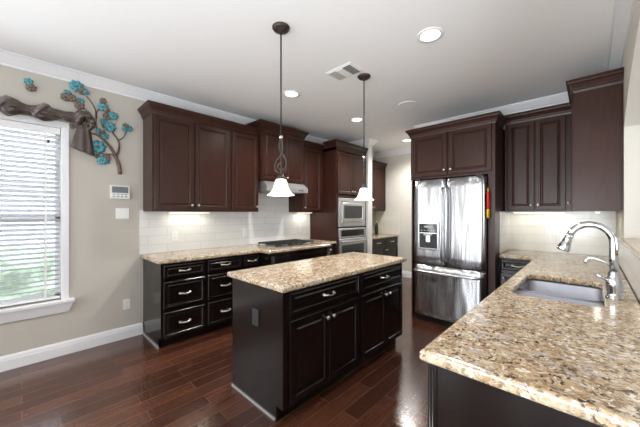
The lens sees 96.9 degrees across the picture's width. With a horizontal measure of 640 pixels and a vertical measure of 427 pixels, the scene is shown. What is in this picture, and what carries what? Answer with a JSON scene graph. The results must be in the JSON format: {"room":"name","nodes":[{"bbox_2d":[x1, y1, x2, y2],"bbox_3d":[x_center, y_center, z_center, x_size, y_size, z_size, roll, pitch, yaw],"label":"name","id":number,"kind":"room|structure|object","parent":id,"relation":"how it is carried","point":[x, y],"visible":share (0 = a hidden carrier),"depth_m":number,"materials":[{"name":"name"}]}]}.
{"room":"kitchen","nodes":[
{"label":"kitchen","id":0,"kind":"room"},
{"bbox_2d":[0,65,372,356],"bbox_3d":[-2.121,-0.011,3.297,0.160,2.785,9.850,0,0,44],"label":"wall","id":1,"kind":"structure","parent":0,"point":[106,264],"depth_m":2.96,"materials":[{"name":"beige paint"}]},
{"bbox_2d":[24,78,36,91],"bbox_3d":[-2.647,-1.174,2.593,0.025,0.125,0.086,0,0,44],"label":"flower","id":2,"kind":"object","parent":1,"relation":"attached to","point":[29,83],"visible":1,"depth_m":2.59,"materials":[{"name":"teal metal"}]},
{"bbox_2d":[0,112,74,323],"bbox_3d":[-2.870,0.035,2.464,0.205,1.852,1.110,0,0,44],"label":"window","id":3,"kind":"structure","parent":1,"relation":"in","point":[17,313],"depth_m":2.76,"materials":[{"name":"white paint"}]},
{"bbox_2d":[0,119,59,306],"bbox_3d":[-2.861,-0.002,2.459,0.075,1.652,0.903,0,0,44],"label":"window blind","id":4,"kind":"object","parent":3,"relation":"attached to","point":[46,143],"visible":1,"depth_m":2.64,"materials":[{"name":"white plastic"}]},
{"bbox_2d":[0,95,96,155],"bbox_3d":[-2.823,-0.800,2.322,0.169,0.441,1.571,0,0,44],"label":"valance","id":5,"kind":"object","parent":1,"relation":"attached to","point":[82,141],"visible":1,"depth_m":2.70,"materials":[{"name":"brown fabric"}]},
{"bbox_2d":[0,322,142,371],"bbox_3d":[-3.745,1.316,1.464,0.016,0.130,4.955,0,0,44],"label":"baseboard","id":6,"kind":"structure","parent":1,"relation":"attached to","point":[12,361],"depth_m":2.78,"materials":[{"name":"white paint"}]},
{"bbox_2d":[60,80,132,173],"bbox_3d":[-2.303,-0.880,2.960,0.050,0.902,0.601,0,0,44],"label":"wall art","id":7,"kind":"object","parent":1,"relation":"attached to","point":[76,86],"visible":0.95,"depth_m":2.97,"materials":[{"name":"teal metal"}]},
{"bbox_2d":[60,93,69,100],"bbox_3d":[-2.478,-1.134,2.765,0.016,0.085,0.077,0,0,44],"label":"flower","id":8,"kind":"object","parent":7,"relation":"on","point":[65,96],"depth_m":2.76,"materials":[{"name":"brown metal"}]},
{"bbox_2d":[66,93,76,101],"bbox_3d":[-2.446,-1.139,2.793,0.016,0.084,0.081,0,0,44],"label":"flower","id":9,"kind":"object","parent":7,"relation":"on","point":[69,96],"depth_m":2.79,"materials":[{"name":"brown metal"}]},
{"bbox_2d":[69,80,83,91],"bbox_3d":[-2.424,-1.269,2.828,0.016,0.124,0.124,0,0,44],"label":"flower","id":10,"kind":"object","parent":7,"relation":"on","point":[76,86],"depth_m":2.82,"materials":[{"name":"teal metal"}]},
{"bbox_2d":[74,101,84,109],"bbox_3d":[-2.406,-1.080,2.841,0.016,0.089,0.081,0,0,44],"label":"flower","id":11,"kind":"object","parent":7,"relation":"on","point":[79,105],"depth_m":2.84,"materials":[{"name":"brown metal"}]},
{"bbox_2d":[77,87,85,94],"bbox_3d":[-2.391,-1.231,2.857,0.016,0.076,0.079,0,0,44],"label":"flower","id":12,"kind":"object","parent":7,"relation":"on","point":[81,90],"depth_m":2.85,"materials":[{"name":"brown metal"}]},
{"bbox_2d":[93,140,106,153],"bbox_3d":[-2.305,-0.693,2.947,0.016,0.145,0.145,0,0,44],"label":"flower","id":13,"kind":"object","parent":7,"relation":"on","point":[99,146],"depth_m":2.95,"materials":[{"name":"teal metal"}]},
{"bbox_2d":[97,156,107,164],"bbox_3d":[-2.277,-0.557,2.970,0.016,0.096,0.097,0,0,44],"label":"flower","id":14,"kind":"object","parent":7,"relation":"on","point":[103,160],"depth_m":2.97,"materials":[{"name":"teal metal"}]},
{"bbox_2d":[97,102,108,110],"bbox_3d":[-2.278,-1.121,2.981,0.016,0.099,0.099,0,0,44],"label":"flower","id":15,"kind":"object","parent":7,"relation":"on","point":[102,106],"depth_m":2.97,"materials":[{"name":"teal metal"}]},
{"bbox_2d":[99,98,106,103],"bbox_3d":[-2.272,-1.180,2.976,0.016,0.062,0.068,0,0,44],"label":"flower","id":16,"kind":"object","parent":7,"relation":"on","point":[102,101],"depth_m":2.97,"materials":[{"name":"brown metal"}]},
{"bbox_2d":[101,133,108,138],"bbox_3d":[-2.268,-0.817,2.992,0.016,0.075,0.069,0,0,44],"label":"flower","id":17,"kind":"object","parent":7,"relation":"on","point":[103,135],"depth_m":2.98,"materials":[{"name":"teal metal"}]},
{"bbox_2d":[102,113,110,119],"bbox_3d":[-2.257,-1.025,3.004,0.016,0.079,0.074,0,0,44],"label":"flower","id":18,"kind":"object","parent":7,"relation":"on","point":[106,116],"depth_m":3.00,"materials":[{"name":"brown metal"}]},
{"bbox_2d":[103,154,110,161],"bbox_3d":[-2.255,-0.590,2.999,0.016,0.080,0.084,0,0,44],"label":"flower","id":19,"kind":"object","parent":7,"relation":"on","point":[106,157],"depth_m":3.00,"materials":[{"name":"brown metal"}]},
{"bbox_2d":[104,122,116,131],"bbox_3d":[-2.231,-0.922,3.019,0.016,0.112,0.112,0,0,44],"label":"flower","id":20,"kind":"object","parent":7,"relation":"on","point":[109,126],"depth_m":3.01,"materials":[{"name":"teal metal"}]},
{"bbox_2d":[108,111,118,119],"bbox_3d":[-2.212,-1.046,3.039,0.016,0.092,0.091,0,0,44],"label":"flower","id":21,"kind":"object","parent":7,"relation":"on","point":[111,115],"depth_m":3.03,"materials":[{"name":"teal metal"}]},
{"bbox_2d":[110,185,129,198],"bbox_3d":[-2.182,-0.232,3.096,0.028,0.144,0.176,0,0,44],"label":"security keypad","id":22,"kind":"object","parent":1,"relation":"attached to","point":[116,191],"visible":1,"depth_m":3.08,"materials":[{"name":"white plastic"}]},
{"bbox_2d":[116,208,128,218],"bbox_3d":[-2.172,-0.001,3.120,0.010,0.116,0.124,0,0,44],"label":"light switch","id":23,"kind":"object","parent":1,"relation":"attached to","point":[121,213],"visible":1,"depth_m":3.12,"materials":[{"name":"white plastic"}]},
{"bbox_2d":[123,298,130,309],"bbox_3d":[-2.144,1.006,3.150,0.009,0.115,0.070,0,0,44],"label":"electrical outlet","id":24,"kind":"object","parent":1,"relation":"attached to","point":[126,302],"visible":1,"depth_m":3.15,"materials":[{"name":"white plastic"}]},
{"bbox_2d":[137,100,232,211],"bbox_3d":[-1.602,-0.607,3.449,0.380,1.165,0.974,0,0,44],"label":"upper cabinet","id":25,"kind":"object","parent":1,"relation":"attached to","point":[186,153],"visible":1,"depth_m":3.27,"materials":[{"name":"brown wood"}]},
{"bbox_2d":[168,212,210,212],"bbox_3d":[-1.615,-0.015,3.539,0.036,0.016,0.500,0,0,44],"label":"strip light","id":26,"kind":"object","parent":25,"relation":"attached to","point":[168,212],"visible":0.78,"depth_m":3.51,"materials":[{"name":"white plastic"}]},
{"bbox_2d":[139,193,309,253],"bbox_3d":[-1.122,-0.026,4.223,0.010,0.986,2.720,0,0,44],"label":"tiled wall","id":27,"kind":"structure","parent":1,"relation":"attached to","point":[273,221],"depth_m":3.95,"materials":[{"name":"white tile"}]},
{"bbox_2d":[172,231,177,240],"bbox_3d":[-1.790,0.276,3.507,0.009,0.115,0.070,0,0,44],"label":"electrical outlet","id":28,"kind":"object","parent":27,"relation":"attached to","point":[174,233],"visible":1,"depth_m":3.50,"materials":[{"name":"white plastic"}]},
{"bbox_2d":[243,228,246,235],"bbox_3d":[-1.111,0.276,4.220,0.009,0.115,0.070,0,0,44],"label":"electrical outlet","id":29,"kind":"object","parent":27,"relation":"attached to","point":[244,229],"visible":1,"depth_m":4.21,"materials":[{"name":"white plastic"}]},
{"bbox_2d":[230,122,260,211],"bbox_3d":[-1.118,-0.607,3.958,0.380,1.165,0.428,0,0,44],"label":"upper cabinet","id":30,"kind":"object","parent":1,"relation":"attached to","point":[243,138],"visible":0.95,"depth_m":3.83,"materials":[{"name":"brown wood"}]},
{"bbox_2d":[246,119,308,184],"bbox_3d":[-0.661,-0.881,4.388,0.450,0.835,0.934,0,0,44],"label":"upper cabinet","id":31,"kind":"object","parent":1,"relation":"attached to","point":[293,139],"visible":0.64,"depth_m":4.17,"materials":[{"name":"brown wood"}]},
{"bbox_2d":[258,181,307,193],"bbox_3d":[-0.635,-0.391,4.370,0.491,0.143,0.785,0,0,44],"label":"range hood","id":32,"kind":"object","parent":31,"relation":"attached to","point":[263,186],"visible":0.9,"depth_m":4.23,"materials":[{"name":"silver metal"}]},
{"bbox_2d":[289,140,323,211],"bbox_3d":[-0.227,-0.607,4.894,0.380,1.165,0.508,0,0,44],"label":"upper cabinet","id":33,"kind":"object","parent":1,"relation":"attached to","point":[312,201],"visible":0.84,"depth_m":4.78,"materials":[{"name":"brown wood"}]},
{"bbox_2d":[0,0,635,158],"bbox_3d":[-0.675,-1.351,1.851,3.930,0.105,9.750,0,0,44],"label":"trim","id":34,"kind":"structure","parent":1,"relation":"attached to","point":[623,9],"depth_m":3.01,"materials":[{"name":"white paint"}]},
{"bbox_2d":[372,160,386,210],"bbox_3d":[1.029,-0.597,6.212,0.379,1.075,1.081,0,0,44],"label":"upper cabinet","id":35,"kind":"object","parent":1,"relation":"attached to","point":[378,168],"visible":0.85,"depth_m":6.27,"materials":[{"name":"brown wood"}]},
{"bbox_2d":[0,277,448,426],"bbox_3d":[0.846,1.431,0.403,8.530,0.100,10.150,0,0,44],"label":"floor","id":36,"kind":"structure","parent":0,"point":[128,382],"depth_m":2.24,"materials":[{"name":"brown wood"}]},
{"bbox_2d":[143,259,205,348],"bbox_3d":[-1.643,0.945,3.210,0.651,0.872,0.477,0,0,44],"label":"base cabinet","id":37,"kind":"object","parent":36,"relation":"on","point":[174,294],"visible":0.94,"depth_m":3.01,"materials":[{"name":"brown wood"}]},
{"bbox_2d":[203,255,242,333],"bbox_3d":[-1.318,0.945,3.552,0.651,0.872,0.465,0,0,44],"label":"base cabinet","id":38,"kind":"object","parent":36,"relation":"on","point":[219,287],"visible":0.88,"depth_m":3.30,"materials":[{"name":"brown wood"}]},
{"bbox_2d":[243,253,259,268],"bbox_3d":[-1.071,0.945,3.811,0.651,0.872,0.248,0,0,44],"label":"base cabinet","id":39,"kind":"object","parent":36,"relation":"on","point":[249,260],"visible":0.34,"depth_m":3.60,"materials":[{"name":"brown wood"}]},
{"bbox_2d":[260,246,329,266],"bbox_3d":[-0.521,0.945,4.254,0.836,0.872,1.150,0,0,44],"label":"base cabinet","id":40,"kind":"object","parent":36,"relation":"on","point":[283,257],"visible":0.18,"depth_m":3.85,"materials":[{"name":"brown wood"}]},
{"bbox_2d":[140,239,335,264],"bbox_3d":[-0.819,0.487,3.939,0.819,0.041,2.715,0,0,44],"label":"countertop","id":41,"kind":"structure","parent":40,"relation":"on","point":[198,254],"depth_m":3.49,"materials":[{"name":"beige stone"}]},
{"bbox_2d":[256,239,315,247],"bbox_3d":[-0.497,0.441,4.264,0.500,0.050,0.750,0,0,44],"label":"gas cooktop","id":42,"kind":"object","parent":41,"relation":"in","point":[290,242],"visible":1,"depth_m":4.13,"materials":[{"name":"silver metal"}]},
{"bbox_2d":[232,274,358,420],"bbox_3d":[-0.168,0.945,2.341,0.690,0.872,0.845,0,0,44],"label":"base cabinet","id":43,"kind":"object","parent":36,"relation":"on","point":[305,340],"visible":0.98,"depth_m":2.04,"materials":[{"name":"brown wood"}]},
{"bbox_2d":[252,308,258,326],"bbox_3d":[-0.468,0.749,2.050,0.075,0.120,0.009,0,0,44],"label":"electrical outlet","id":44,"kind":"object","parent":43,"relation":"attached to","point":[255,313],"visible":1,"depth_m":2.04,"materials":[{"name":"plastic"}]},
{"bbox_2d":[227,252,406,292],"bbox_3d":[0.085,0.487,2.637,0.707,0.041,1.663,0,0,44],"label":"countertop","id":45,"kind":"structure","parent":43,"relation":"on","point":[286,277],"depth_m":2.33,"materials":[{"name":"beige stone"}]},
{"bbox_2d":[330,244,334,254],"bbox_3d":[-0.071,0.945,4.861,0.652,0.872,0.348,0,0,44],"label":"base cabinet","id":46,"kind":"object","parent":36,"relation":"on","point":[332,248],"visible":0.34,"depth_m":4.74,"materials":[{"name":"brown wood"}]},
{"bbox_2d":[310,139,367,254],"bbox_3d":[0.347,0.073,5.276,0.685,2.615,0.940,0,0,44],"label":"tall cabinet","id":47,"kind":"object","parent":36,"relation":"on","point":[342,160],"visible":0.53,"depth_m":4.93,"materials":[{"name":"brown wood"}]},
{"bbox_2d":[338,197,364,226],"bbox_3d":[0.437,-0.021,5.229,0.462,0.504,0.784,0,0,44],"label":"microwave","id":48,"kind":"object","parent":47,"relation":"in","point":[351,212],"visible":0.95,"depth_m":5.03,"materials":[{"name":"silver metal"}]},
{"bbox_2d":[338,227,366,253],"bbox_3d":[0.431,0.619,5.234,0.605,0.720,0.784,0,0,44],"label":"wall oven","id":49,"kind":"object","parent":47,"relation":"in","point":[349,239],"visible":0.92,"depth_m":5.04,"materials":[{"name":"silver metal"}]},
{"bbox_2d":[352,263,401,369],"bbox_3d":[0.390,0.945,2.926,0.690,0.872,0.765,0,0,44],"label":"base cabinet","id":50,"kind":"object","parent":36,"relation":"on","point":[380,290],"visible":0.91,"depth_m":2.65,"materials":[{"name":"brown wood"}]},
{"bbox_2d":[372,237,397,256],"bbox_3d":[1.138,0.945,6.108,0.680,0.872,1.080,0,0,44],"label":"base cabinet","id":51,"kind":"object","parent":36,"relation":"on","point":[383,246],"visible":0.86,"depth_m":5.92,"materials":[{"name":"brown wood"}]},
{"bbox_2d":[372,233,398,239],"bbox_3d":[1.127,0.487,6.112,0.661,0.041,1.072,0,0,44],"label":"countertop","id":52,"kind":"structure","parent":51,"relation":"on","point":[379,236],"depth_m":6.03,"materials":[{"name":"beige stone"}]},
{"bbox_2d":[375,220,377,234],"bbox_3d":[1.260,0.307,6.326,0.076,0.320,0.076,0,0,44],"label":"wine bottle","id":53,"kind":"object","parent":52,"relation":"on","point":[376,224],"visible":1,"depth_m":6.29,"materials":[{"name":"green glass"}]},
{"bbox_2d":[413,174,487,326],"bbox_3d":[1.780,0.470,3.698,0.830,1.822,0.920,0,0,44],"label":"refrigerator","id":54,"kind":"object","parent":36,"relation":"on","point":[450,269],"visible":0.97,"depth_m":3.38,"materials":[{"name":"metal"}]},
{"bbox_2d":[405,111,507,314],"bbox_3d":[1.844,0.129,3.777,1.110,2.505,0.825,0,0,44],"label":"tall cabinet","id":55,"kind":"object","parent":36,"relation":"on","point":[469,146],"visible":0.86,"depth_m":3.38,"materials":[{"name":"brown wood"}]},
{"bbox_2d":[487,187,489,217],"bbox_3d":[1.883,-0.123,3.179,0.020,0.348,0.093,0,0,44],"label":"oven mitt","id":56,"kind":"object","parent":55,"relation":"hanging from","point":[488,201],"visible":1,"depth_m":3.16,"materials":[{"name":"red fabric"}]},
{"bbox_2d":[500,211,509,252],"bbox_3d":[2.298,0.222,3.522,0.009,0.491,0.550,0,0,44],"label":"tiled wall","id":57,"kind":"structure","parent":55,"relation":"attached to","point":[504,216],"depth_m":3.47,"materials":[{"name":"white tile"}]},
{"bbox_2d":[428,363,601,426],"bbox_3d":[0.831,0.945,1.061,0.636,0.872,0.756,0,0,44],"label":"base cabinet","id":58,"kind":"object","parent":36,"relation":"on","point":[454,399],"visible":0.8,"depth_m":0.88,"materials":[{"name":"brown wood"}]},
{"bbox_2d":[420,249,639,426],"bbox_3d":[1.640,0.487,2.135,0.948,0.041,3.464,0,0,44],"label":"countertop","id":59,"kind":"structure","parent":58,"relation":"on","point":[580,361],"depth_m":1.00,"materials":[{"name":"beige stone"}]},
{"bbox_2d":[515,279,604,306],"bbox_3d":[1.516,0.611,1.802,0.425,0.203,0.755,0,0,44],"label":"sink","id":60,"kind":"object","parent":59,"relation":"in","point":[569,293],"visible":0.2,"depth_m":1.99,"materials":[{"name":"silver metal"}]},
{"bbox_2d":[556,221,622,299],"bbox_3d":[1.536,0.256,1.630,0.276,0.423,0.068,0,0,44],"label":"kitchen faucet","id":61,"kind":"object","parent":59,"relation":"on","point":[613,282],"visible":1,"depth_m":1.56,"materials":[{"name":"silver metal"}]},
{"bbox_2d":[583,257,625,292],"bbox_3d":[1.740,0.368,1.740,0.184,0.198,0.044,0,0,44],"label":"water tap","id":62,"kind":"object","parent":59,"relation":"on","point":[587,258],"visible":0.56,"depth_m":1.74,"materials":[{"name":"silver metal"}]},
{"bbox_2d":[499,257,530,290],"bbox_3d":[2.398,0.945,3.364,0.370,0.872,0.656,0,0,44],"label":"base cabinet","id":63,"kind":"object","parent":36,"relation":"on","point":[508,268],"visible":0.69,"depth_m":3.21,"materials":[{"name":"brown wood"}]},
{"bbox_2d":[0,0,613,152],"bbox_3d":[0.846,-1.464,0.403,8.530,0.120,10.150,0,0,44],"label":"ceiling","id":64,"kind":"structure","parent":0,"point":[223,55],"depth_m":2.42,"materials":[{"name":"paint"}]},
{"bbox_2d":[267,22,294,195],"bbox_3d":[-0.294,-0.769,2.140,0.208,1.267,0.208,0,0,0],"label":"pendant lamp","id":65,"kind":"object","parent":64,"relation":"hanging from","point":[280,188],"visible":1,"depth_m":2.13,"materials":[{"name":"white glass"}]},
{"bbox_2d":[283,90,299,97],"bbox_3d":[-0.334,-1.399,3.328,0.200,0.008,0.200,0,0,44],"label":"recessed light","id":66,"kind":"object","parent":64,"relation":"in","point":[289,93],"visible":1,"depth_m":3.31,"materials":[{"name":"white plastic"}]},
{"bbox_2d":[325,62,362,79],"bbox_3d":[0.239,-1.395,2.803,0.310,0.016,0.210,0,0,44],"label":"ceiling vent","id":67,"kind":"object","parent":64,"relation":"in","point":[348,69],"visible":1,"depth_m":2.77,"materials":[{"name":"white plastic"}]},
{"bbox_2d":[350,117,362,121],"bbox_3d":[0.552,-1.399,4.239,0.200,0.008,0.200,0,0,44],"label":"recessed light","id":68,"kind":"object","parent":64,"relation":"in","point":[356,119],"visible":0.96,"depth_m":4.23,"materials":[{"name":"white plastic"}]},
{"bbox_2d":[354,73,373,200],"bbox_3d":[0.450,-0.769,2.898,0.208,1.267,0.208,0,0,0],"label":"pendant lamp","id":69,"kind":"object","parent":64,"relation":"hanging from","point":[363,195],"visible":1,"depth_m":2.88,"materials":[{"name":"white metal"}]},
{"bbox_2d":[398,101,417,108],"bbox_3d":[1.134,-1.399,3.656,0.252,0.009,0.252,0,0,44],"label":"ceiling speaker","id":70,"kind":"object","parent":64,"relation":"attached to","point":[407,104],"visible":1,"depth_m":3.64,"materials":[{"name":"paint"}]},
{"bbox_2d":[399,102,416,107],"bbox_3d":[1.134,-1.399,3.656,0.236,0.007,0.236,0,0,44],"label":"grille","id":71,"kind":"object","parent":70,"relation":"attached to","point":[403,104],"depth_m":3.64,"materials":[{"name":"paint"}]},
{"bbox_2d":[417,27,443,42],"bbox_3d":[0.865,-1.399,2.231,0.200,0.008,0.200,0,0,44],"label":"recessed light","id":72,"kind":"object","parent":64,"relation":"in","point":[431,34],"visible":1,"depth_m":2.22,"materials":[{"name":"white plastic"}]},
{"bbox_2d":[362,145,371,253],"bbox_3d":[0.717,-0.011,5.669,0.680,2.785,0.130,0,0,44],"label":"wall partition","id":73,"kind":"structure","parent":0,"point":[369,152],"depth_m":5.42,"materials":[{"name":"white paint"}]},
{"bbox_2d":[373,153,411,271],"bbox_3d":[1.935,-0.011,6.166,1.760,2.785,0.100,0,0,44],"label":"wall","id":74,"kind":"structure","parent":0,"point":[398,168],"depth_m":6.22,"materials":[{"name":"paint"}]},
{"bbox_2d":[373,211,398,234],"bbox_3d":[1.503,0.204,6.502,0.670,0.526,0.010,0,0,44],"label":"tiled wall","id":75,"kind":"structure","parent":74,"relation":"attached to","point":[387,221],"depth_m":6.48,"materials":[{"name":"white tile"}]},
{"bbox_2d":[402,271,411,277],"bbox_3d":[1.685,1.316,5.417,1.090,0.130,1.330,0,0,44],"label":"baseboard","id":76,"kind":"structure","parent":74,"relation":"attached to","point":[407,274],"depth_m":6.13,"materials":[{"name":"white paint"}]},
{"bbox_2d":[616,0,639,303],"bbox_3d":[1.714,-0.011,1.351,0.220,2.785,4.520,0,0,44],"label":"wall","id":77,"kind":"structure","parent":0,"point":[627,220],"depth_m":2.27,"materials":[{"name":"paint"}]},
{"bbox_2d":[566,67,623,210],"bbox_3d":[2.583,-0.605,2.684,0.358,1.168,0.717,0,0,44],"label":"upper cabinet","id":78,"kind":"object","parent":77,"relation":"attached to","point":[596,100],"visible":0.99,"depth_m":2.44,"materials":[{"name":"brown wood"}]},
{"bbox_2d":[616,236,639,300],"bbox_3d":[1.731,0.351,1.535,0.010,0.231,4.210,0,0,44],"label":"tiled wall","id":79,"kind":"structure","parent":77,"relation":"attached to","point":[629,263],"depth_m":1.85,"materials":[{"name":"white tile"}]},
{"bbox_2d":[619,238,639,259],"bbox_3d":[1.499,0.217,1.058,0.368,0.033,3.196,0,0,44],"label":"bar ledge","id":80,"kind":"object","parent":77,"relation":"attached to","point":[633,245],"visible":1,"depth_m":1.84,"materials":[{"name":"beige stone"}]},
{"bbox_3d":[4.421,-0.012,2.881,6.370,2.785,1.430,0,0,44],"label":"wall","id":81,"kind":"structure","parent":0,"visible":0},
{"bbox_2d":[510,211,615,255],"bbox_3d":[2.839,0.214,3.393,0.968,0.506,0.010,0,0,44],"label":"tiled wall","id":82,"kind":"structure","parent":81,"relation":"attached to","point":[528,231],"depth_m":3.38,"materials":[{"name":"white tile"}]},
{"bbox_2d":[504,102,573,211],"bbox_3d":[2.599,-0.607,3.357,0.655,1.165,0.390,0,0,44],"label":"upper cabinet","id":83,"kind":"object","parent":82,"relation":"attached to","point":[538,142],"visible":0.93,"depth_m":3.23,"materials":[{"name":"brown wood"}]},
{"bbox_2d":[513,211,564,212],"bbox_3d":[2.632,-0.015,3.431,0.500,0.016,0.036,0,0,44],"label":"strip light","id":84,"kind":"object","parent":83,"relation":"attached to","point":[551,211],"visible":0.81,"depth_m":3.36,"materials":[{"name":"white plastic"}]},
{"bbox_2d":[552,233,558,242],"bbox_3d":[2.820,0.296,3.397,0.070,0.115,0.009,0,0,44],"label":"electrical outlet","id":85,"kind":"object","parent":82,"relation":"attached to","point":[555,236],"visible":0.94,"depth_m":3.40,"materials":[{"name":"white plastic"}]},
{"label":"outside","id":86,"kind":"structure","parent":0,"visible":0},
{"bbox_3d":[-6.478,1.756,6.168,10.110,0.250,16.000,0,0,44],"label":"ground","id":87,"kind":"structure","parent":86,"visible":0},
{"bbox_2d":[0,177,54,253],"bbox_3d":[-7.732,0.381,6.671,0.400,2.600,13.000,0,0,44],"label":"wall","id":88,"kind":"structure","parent":87,"relation":"on","point":[28,227],"depth_m":6.95,"materials":[{"name":"brick"}]},
{"bbox_2d":[0,242,54,299],"bbox_3d":[-4.009,1.095,3.463,1.437,1.440,1.719,0,0,44],"label":"bush","id":89,"kind":"object","parent":87,"relation":"on","point":[12,247],"visible":0.18,"depth_m":3.37,"materials":[{"name":"green plant"}]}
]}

